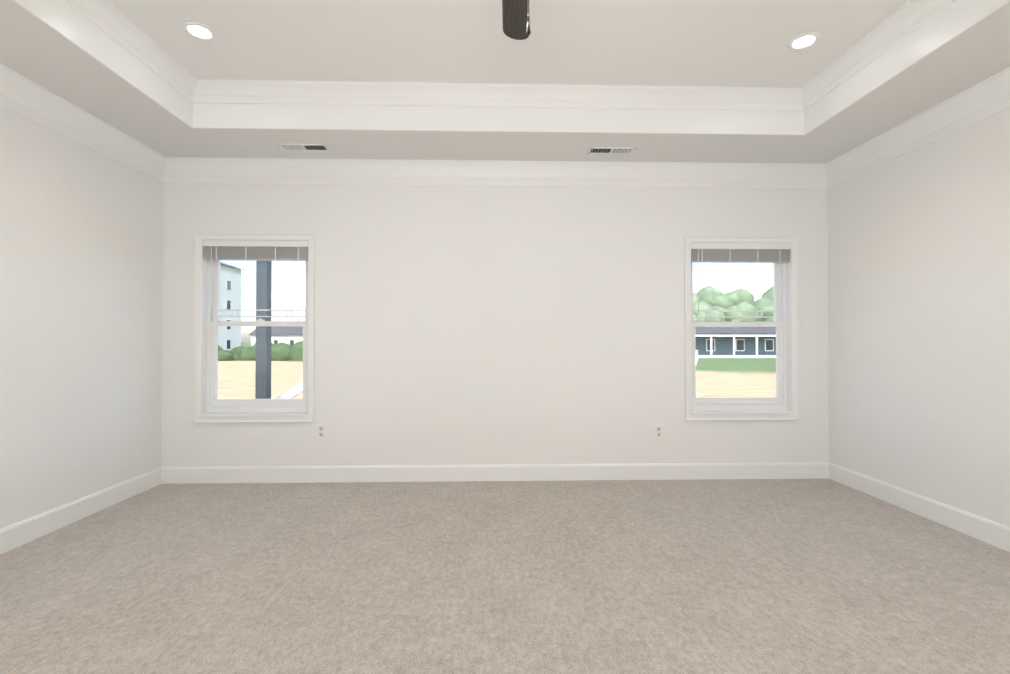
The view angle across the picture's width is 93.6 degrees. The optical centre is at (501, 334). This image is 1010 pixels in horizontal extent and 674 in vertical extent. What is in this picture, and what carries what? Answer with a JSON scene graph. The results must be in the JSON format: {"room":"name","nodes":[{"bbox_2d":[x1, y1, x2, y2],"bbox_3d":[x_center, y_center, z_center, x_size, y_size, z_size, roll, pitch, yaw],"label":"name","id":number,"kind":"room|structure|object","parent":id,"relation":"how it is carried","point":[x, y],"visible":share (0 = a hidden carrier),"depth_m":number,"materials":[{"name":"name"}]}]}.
{"room":"empty bedroom","nodes":[
{"label":"empty bedroom","id":0,"kind":"room"},
{"bbox_2d":[0,105,163,528],"bbox_3d":[-2.904,-0.379,1.263,0.200,3.400,5.510,0,-1,-2],"label":"wall","id":1,"kind":"structure","parent":0,"point":[81,273],"depth_m":3.16,"materials":[{"name":"paint"}]},
{"bbox_2d":[0,467,163,553],"bbox_3d":[-2.799,1.153,1.349,0.016,0.137,5.250,0,-1,-2],"label":"baseboard","id":2,"kind":"structure","parent":1,"relation":"attached to","point":[20,533],"depth_m":3.14,"materials":[{"name":"white"}]},
{"bbox_2d":[0,63,167,182],"bbox_3d":[-2.776,-1.418,1.378,0.062,0.200,5.130,0,-1,-2],"label":"crown molding","id":3,"kind":"structure","parent":1,"relation":"attached to","point":[39,104],"depth_m":3.14,"materials":[{"name":"white wood"}]},
{"bbox_2d":[161,183,828,466],"bbox_3d":[-0.007,-0.347,4.195,6.146,3.400,0.200,0,-1,-2],"label":"wall","id":4,"kind":"structure","parent":0,"point":[480,325],"depth_m":4.09,"materials":[{"name":"paint"}]},
{"bbox_2d":[193,233,314,422],"bbox_3d":[-2.103,-0.062,4.102,1.005,1.605,0.190,0,-1,-2],"label":"window","id":5,"kind":"structure","parent":4,"relation":"in","point":[212,251],"depth_m":4.06,"materials":[{"name":"white"}]},
{"bbox_2d":[317,425,325,437],"bbox_3d":[-1.537,0.821,4.037,0.070,0.115,0.010,0,-1,-2],"label":"electrical outlet","id":6,"kind":"object","parent":4,"relation":"attached to","point":[321,431],"visible":1,"depth_m":4.04,"materials":[{"name":"white plastic"}]},
{"bbox_2d":[164,462,827,483],"bbox_3d":[-0.004,1.183,4.070,5.746,0.137,0.016,0,-1,-2],"label":"baseboard","id":7,"kind":"structure","parent":4,"relation":"attached to","point":[800,470],"depth_m":4.06,"materials":[{"name":"white wood"}]},
{"bbox_2d":[168,157,830,188],"bbox_3d":[-0.003,-1.389,4.075,5.746,0.200,0.062,0,-1,-2],"label":"crown molding","id":8,"kind":"structure","parent":4,"relation":"attached to","point":[187,170],"depth_m":4.07,"materials":[{"name":"white wood"}]},
{"bbox_2d":[654,425,662,437],"bbox_3d":[1.360,0.837,4.113,0.070,0.115,0.010,0,-1,-2],"label":"electrical outlet","id":9,"kind":"object","parent":4,"relation":"attached to","point":[658,429],"visible":1,"depth_m":4.11,"materials":[{"name":"white plastic"}]},
{"bbox_2d":[684,236,799,420],"bbox_3d":[2.091,-0.060,4.212,1.005,1.605,0.190,0,-1,-2],"label":"window","id":10,"kind":"structure","parent":4,"relation":"in","point":[781,253],"depth_m":4.17,"materials":[{"name":"white"}]},
{"bbox_2d":[0,479,1009,673],"bbox_3d":[0.066,1.273,1.423,5.746,0.100,5.310,0,-1,-2],"label":"floor","id":11,"kind":"structure","parent":0,"point":[766,576],"depth_m":2.35,"materials":[{"name":"carpet"}]},
{"bbox_2d":[0,0,1009,163],"bbox_3d":[0.066,-1.797,1.457,5.746,0.560,5.310,0,-1,-2],"label":"ceiling","id":12,"kind":"structure","parent":0,"point":[726,43],"depth_m":3.00,"materials":[{"name":"paint"}]},
{"bbox_2d":[12,0,199,123],"bbox_3d":[-2.147,-1.673,1.397,0.090,0.309,3.840,0,-1,-2],"label":"crown molding","id":13,"kind":"structure","parent":12,"relation":"attached to","point":[108,34],"depth_m":2.76,"materials":[{"name":"white wood"}]},
{"bbox_2d":[182,22,215,40],"bbox_3d":[-1.801,-1.809,2.823,0.172,0.014,0.172,0,-1,-2],"label":"recessed light","id":14,"kind":"object","parent":12,"relation":"in","point":[200,31],"visible":1,"depth_m":2.82,"materials":[{"name":"white"}]},
{"bbox_2d":[277,144,329,150],"bbox_3d":[-1.572,-1.487,3.766,0.370,0.013,0.130,0,-1,-2],"label":"ceiling vent","id":15,"kind":"object","parent":12,"relation":"in","point":[304,147],"visible":1,"depth_m":3.76,"materials":[{"name":"white metal"}]},
{"bbox_2d":[186,79,808,134],"bbox_3d":[0.013,-1.651,3.449,4.516,0.309,0.090,0,-1,-2],"label":"crown molding","id":16,"kind":"structure","parent":12,"relation":"attached to","point":[224,104],"depth_m":3.46,"materials":[{"name":"white"}]},
{"bbox_2d":[502,0,530,39],"bbox_3d":[0.047,-1.345,1.498,1.316,0.963,1.283,0,-1,-2],"label":"ceiling fan","id":17,"kind":"object","parent":12,"relation":"hanging from","point":[516,19],"visible":1,"depth_m":1.99,"materials":[{"name":"brown metal"}]},
{"bbox_2d":[587,147,636,154],"bbox_3d":[0.883,-1.486,3.831,0.370,0.013,0.130,0,-1,-2],"label":"ceiling vent","id":18,"kind":"object","parent":12,"relation":"in","point":[612,150],"visible":1,"depth_m":3.83,"materials":[{"name":"white metal"}]},
{"bbox_2d":[787,32,819,49],"bbox_3d":[1.858,-1.808,2.919,0.172,0.014,0.172,0,-1,-2],"label":"recessed light","id":19,"kind":"object","parent":12,"relation":"in","point":[804,41],"visible":1,"depth_m":2.92,"materials":[{"name":"white plastic"}]},
{"bbox_2d":[800,0,1009,131],"bbox_3d":[2.278,-1.672,1.513,0.090,0.309,3.840,0,-1,-2],"label":"crown molding","id":20,"kind":"structure","parent":12,"relation":"attached to","point":[918,28],"depth_m":2.78,"materials":[{"name":"white wood"}]},
{"bbox_2d":[827,107,1009,526],"bbox_3d":[3.040,-0.378,1.419,0.200,3.400,5.510,0,-1,-2],"label":"wall","id":21,"kind":"structure","parent":0,"point":[918,297],"depth_m":3.22,"materials":[{"name":"paint"}]},
{"bbox_2d":[824,67,1009,186],"bbox_3d":[2.907,-1.416,1.527,0.062,0.200,5.130,0,-1,-2],"label":"crown molding","id":22,"kind":"structure","parent":21,"relation":"attached to","point":[991,96],"depth_m":3.19,"materials":[{"name":"white wood"}]},
{"bbox_2d":[828,462,1009,551],"bbox_3d":[2.930,1.155,1.500,0.016,0.137,5.250,0,-1,-2],"label":"baseboard","id":23,"kind":"structure","parent":21,"relation":"attached to","point":[996,534],"depth_m":3.20,"materials":[{"name":"white wood"}]},
{"label":"outside","id":24,"kind":"structure","parent":0,"visible":0},
{"bbox_2d":[218,343,775,398],"bbox_3d":[-5.198,4.460,202.101,500.000,0.300,395.230,0,-1,-2],"label":"ground","id":25,"kind":"structure","parent":24,"point":[765,368],"depth_m":26.75,"materials":[{"name":"beige plant"}]},
{"bbox_2d":[218,262,245,350],"bbox_3d":[-46.181,-4.889,63.688,15.600,15.380,14.800,0,-1,-2],"label":"neighbouring house","id":26,"kind":"structure","parent":25,"relation":"on","point":[226,270],"depth_m":67.66,"materials":[{"name":"white"}]},
{"bbox_2d":[218,341,302,360],"bbox_3d":[-26.242,2.080,49.347,20.260,2.993,3.747,0,-1,-2],"label":"bushes","id":27,"kind":"object","parent":25,"relation":"on","point":[290,352],"depth_m":48.36,"materials":[{"name":"green plant"}]},
{"bbox_2d":[249,326,302,345],"bbox_3d":[-47.761,0.501,108.606,14.800,5.580,10.800,0,-1,-2],"label":"house","id":28,"kind":"structure","parent":25,"relation":"on","point":[293,336],"depth_m":103.67,"materials":[{"name":"white"}]},
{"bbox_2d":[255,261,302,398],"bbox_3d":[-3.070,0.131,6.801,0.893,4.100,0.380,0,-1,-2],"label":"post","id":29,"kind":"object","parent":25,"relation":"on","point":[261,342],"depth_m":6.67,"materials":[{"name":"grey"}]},
{"bbox_2d":[693,301,773,320],"bbox_3d":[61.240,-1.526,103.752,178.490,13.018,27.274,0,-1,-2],"label":"tree","id":30,"kind":"object","parent":25,"relation":"on","point":[706,304],"depth_m":106.00,"materials":[{"name":"green plant"}]},
{"bbox_2d":[693,286,773,309],"bbox_3d":[83.217,-4.713,137.003,211.143,21.119,30.628,0,-1,-2],"label":"trees","id":31,"kind":"object","parent":25,"relation":"on","point":[764,300],"depth_m":133.23,"materials":[{"name":"green plant"}]},
{"bbox_2d":[693,321,775,357],"bbox_3d":[27.470,0.450,62.660,22.800,4.680,12.600,0,-1,-2],"label":"house","id":32,"kind":"structure","parent":25,"relation":"on","point":[725,349],"depth_m":58.55,"materials":[{"name":"blue"}]}
]}

